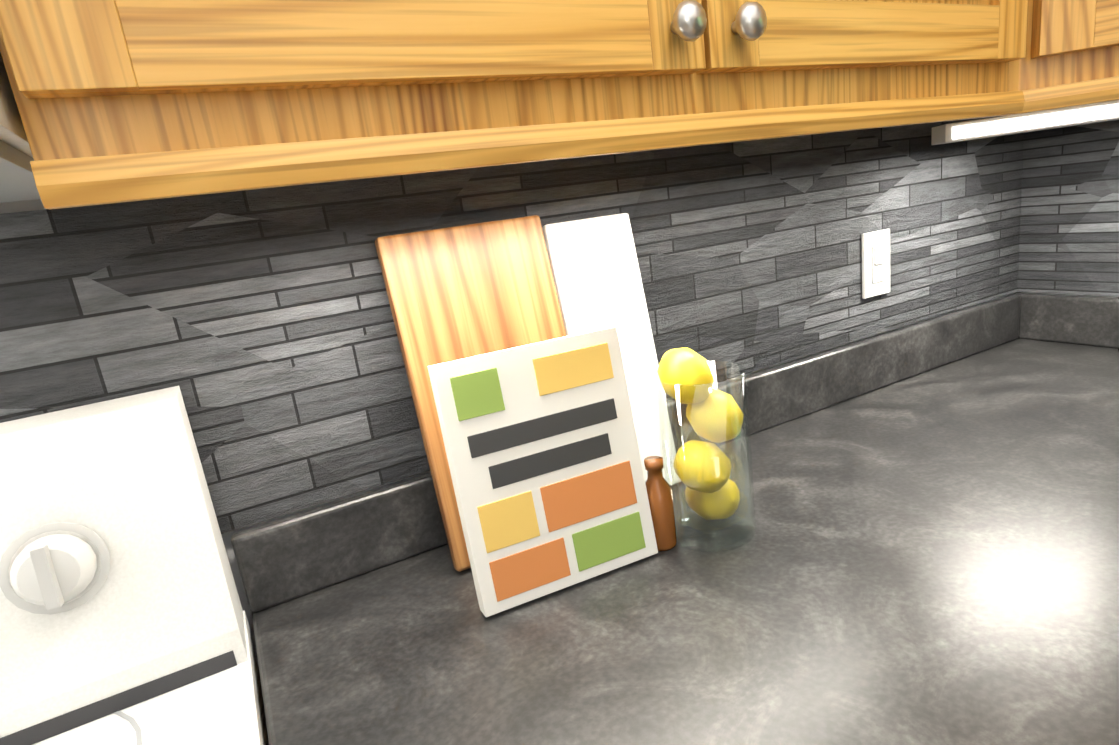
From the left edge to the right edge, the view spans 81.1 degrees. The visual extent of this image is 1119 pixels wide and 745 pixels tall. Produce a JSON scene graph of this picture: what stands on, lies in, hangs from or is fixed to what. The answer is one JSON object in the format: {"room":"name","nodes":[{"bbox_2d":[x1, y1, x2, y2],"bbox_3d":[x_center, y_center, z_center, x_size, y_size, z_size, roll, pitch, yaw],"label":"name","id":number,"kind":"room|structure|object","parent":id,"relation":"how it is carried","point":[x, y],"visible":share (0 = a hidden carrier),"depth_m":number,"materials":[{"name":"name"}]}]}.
{"room":"kitchen","nodes":[
{"label":"kitchen","id":0,"kind":"room"},
{"bbox_2d":[0,199,1013,665],"bbox_3d":[-0.294,-0.086,0.874,3.206,2.460,0.220,-15,16,-26],"label":"wall","id":1,"kind":"structure","parent":0,"point":[30,205],"depth_m":0.77,"materials":[{"name":"white paint"}]},
{"bbox_2d":[0,115,1027,533],"bbox_3d":[-0.234,-0.039,0.779,2.765,0.364,0.013,-15,16,-26],"label":"backsplash","id":2,"kind":"structure","parent":1,"relation":"attached to","point":[256,327],"depth_m":0.78,"materials":[{"name":"grey tile"}]},
{"bbox_2d":[861,229,889,298],"bbox_3d":[0.570,-0.195,1.173,0.070,0.115,0.011,-15,16,-26],"label":"switch plate","id":3,"kind":"object","parent":2,"relation":"attached to","point":[875,263],"visible":1,"depth_m":1.17,"materials":[{"name":"white plastic"}]},
{"bbox_2d":[0,0,1047,207],"bbox_3d":[0.045,-0.624,0.610,1.037,0.765,0.357,-15,16,-26],"label":"upper cabinet","id":4,"kind":"object","parent":1,"relation":"attached to","point":[118,101],"depth_m":0.47,"materials":[{"name":"brown wood"}]},
{"bbox_2d":[0,53,40,202],"bbox_3d":[-0.700,-0.237,0.234,0.754,0.386,0.430,-15,16,-26],"label":"over-the-range microwave","id":5,"kind":"object","parent":4,"relation":"attached to","point":[17,181],"depth_m":0.40,"materials":[{"name":"grey plastic"}]},
{"bbox_2d":[1014,292,1118,297],"bbox_3d":[2.616,0.111,-1.440,0.220,2.460,6.600,-15,16,-26],"label":"wall","id":6,"kind":"structure","parent":0,"point":[1066,294],"depth_m":1.34,"materials":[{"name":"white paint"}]},
{"bbox_2d":[864,0,1118,128],"bbox_3d":[0.760,-0.799,0.765,0.666,0.842,0.706,-15,16,-26],"label":"upper cabinet","id":7,"kind":"object","parent":6,"relation":"attached to","point":[1081,65],"depth_m":0.77,"materials":[{"name":"brown wood"}]},
{"bbox_2d":[931,100,1118,144],"bbox_3d":[0.758,-0.394,1.022,0.305,0.032,0.062,-5,14,12],"label":"under-cabinet light","id":8,"kind":"object","parent":7,"relation":"attached to","point":[1032,121],"visible":0.98,"depth_m":1.00,"materials":[{"name":"white plastic"}]},
{"bbox_2d":[1020,120,1118,296],"bbox_3d":[1.471,-0.182,0.443,0.014,0.364,2.100,-15,16,-26],"label":"backsplash","id":9,"kind":"structure","parent":6,"relation":"attached to","point":[1071,208],"depth_m":1.29,"materials":[{"name":"grey tile"}]},
{"bbox_3d":[1.476,1.671,-1.776,3.206,0.080,7.040,-15,16,-26],"label":"floor","id":10,"kind":"structure","parent":0,"visible":0},
{"bbox_2d":[0,386,268,744],"bbox_3d":[-0.487,0.712,0.360,0.758,1.165,0.681,-15,16,-26],"label":"range","id":11,"kind":"object","parent":10,"relation":"on","point":[123,619],"visible":1,"depth_m":0.59,"materials":[{"name":"white metal"}]},
{"bbox_3d":[0.533,0.607,0.946,1.569,0.878,0.646,-15,16,-26],"label":"base cabinet","id":12,"kind":"object","parent":10,"relation":"on","visible":0},
{"bbox_2d":[231,353,1118,744],"bbox_3d":[0.180,0.193,0.678,0.907,0.137,0.648,-15,16,-26],"label":"countertop","id":13,"kind":"structure","parent":12,"relation":"on","point":[927,553],"depth_m":0.66,"materials":[{"name":"stone"}]},
{"bbox_2d":[375,215,566,570],"bbox_3d":[-0.075,0.017,0.807,0.210,0.393,0.099,-15,16,-26],"label":"cutting board","id":14,"kind":"object","parent":13,"relation":"on","point":[461,292],"visible":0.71,"depth_m":0.78,"materials":[{"name":"brown wood"}]},
{"bbox_2d":[428,326,657,616],"bbox_3d":[-0.011,0.101,0.710,0.210,0.265,0.063,-13,15,-22],"label":"cookbook","id":15,"kind":"object","parent":13,"relation":"on","point":[544,460],"visible":1,"depth_m":0.69,"materials":[{"name":"white paper"}]},
{"bbox_2d":[542,213,680,485],"bbox_3d":[0.075,-0.017,0.889,0.130,0.380,0.079,-15,16,-26],"label":"marble cutting board","id":16,"kind":"object","parent":13,"relation":"on","point":[596,272],"visible":0.48,"depth_m":0.88,"materials":[{"name":"white stone"}]},
{"bbox_2d":[644,456,676,550],"bbox_3d":[0.115,0.152,0.764,0.036,0.108,0.036,-15,16,-26],"label":"pepper mill","id":17,"kind":"object","parent":13,"relation":"on","point":[659,492],"visible":0.92,"depth_m":0.75,"materials":[{"name":"brown wood"}]},
{"bbox_2d":[653,347,755,551],"bbox_3d":[0.169,0.082,0.764,0.104,0.228,0.104,-15,16,-26],"label":"lemon jar","id":18,"kind":"object","parent":13,"relation":"on","point":[703,469],"visible":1,"depth_m":0.73,"materials":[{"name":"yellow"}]},
{"bbox_2d":[824,293,1118,400],"bbox_3d":[1.209,0.130,0.382,0.661,0.137,2.111,-15,16,-26],"label":"countertop","id":19,"kind":"structure","parent":12,"relation":"on","point":[1061,343],"depth_m":1.27,"materials":[{"name":"stone"}]}
]}

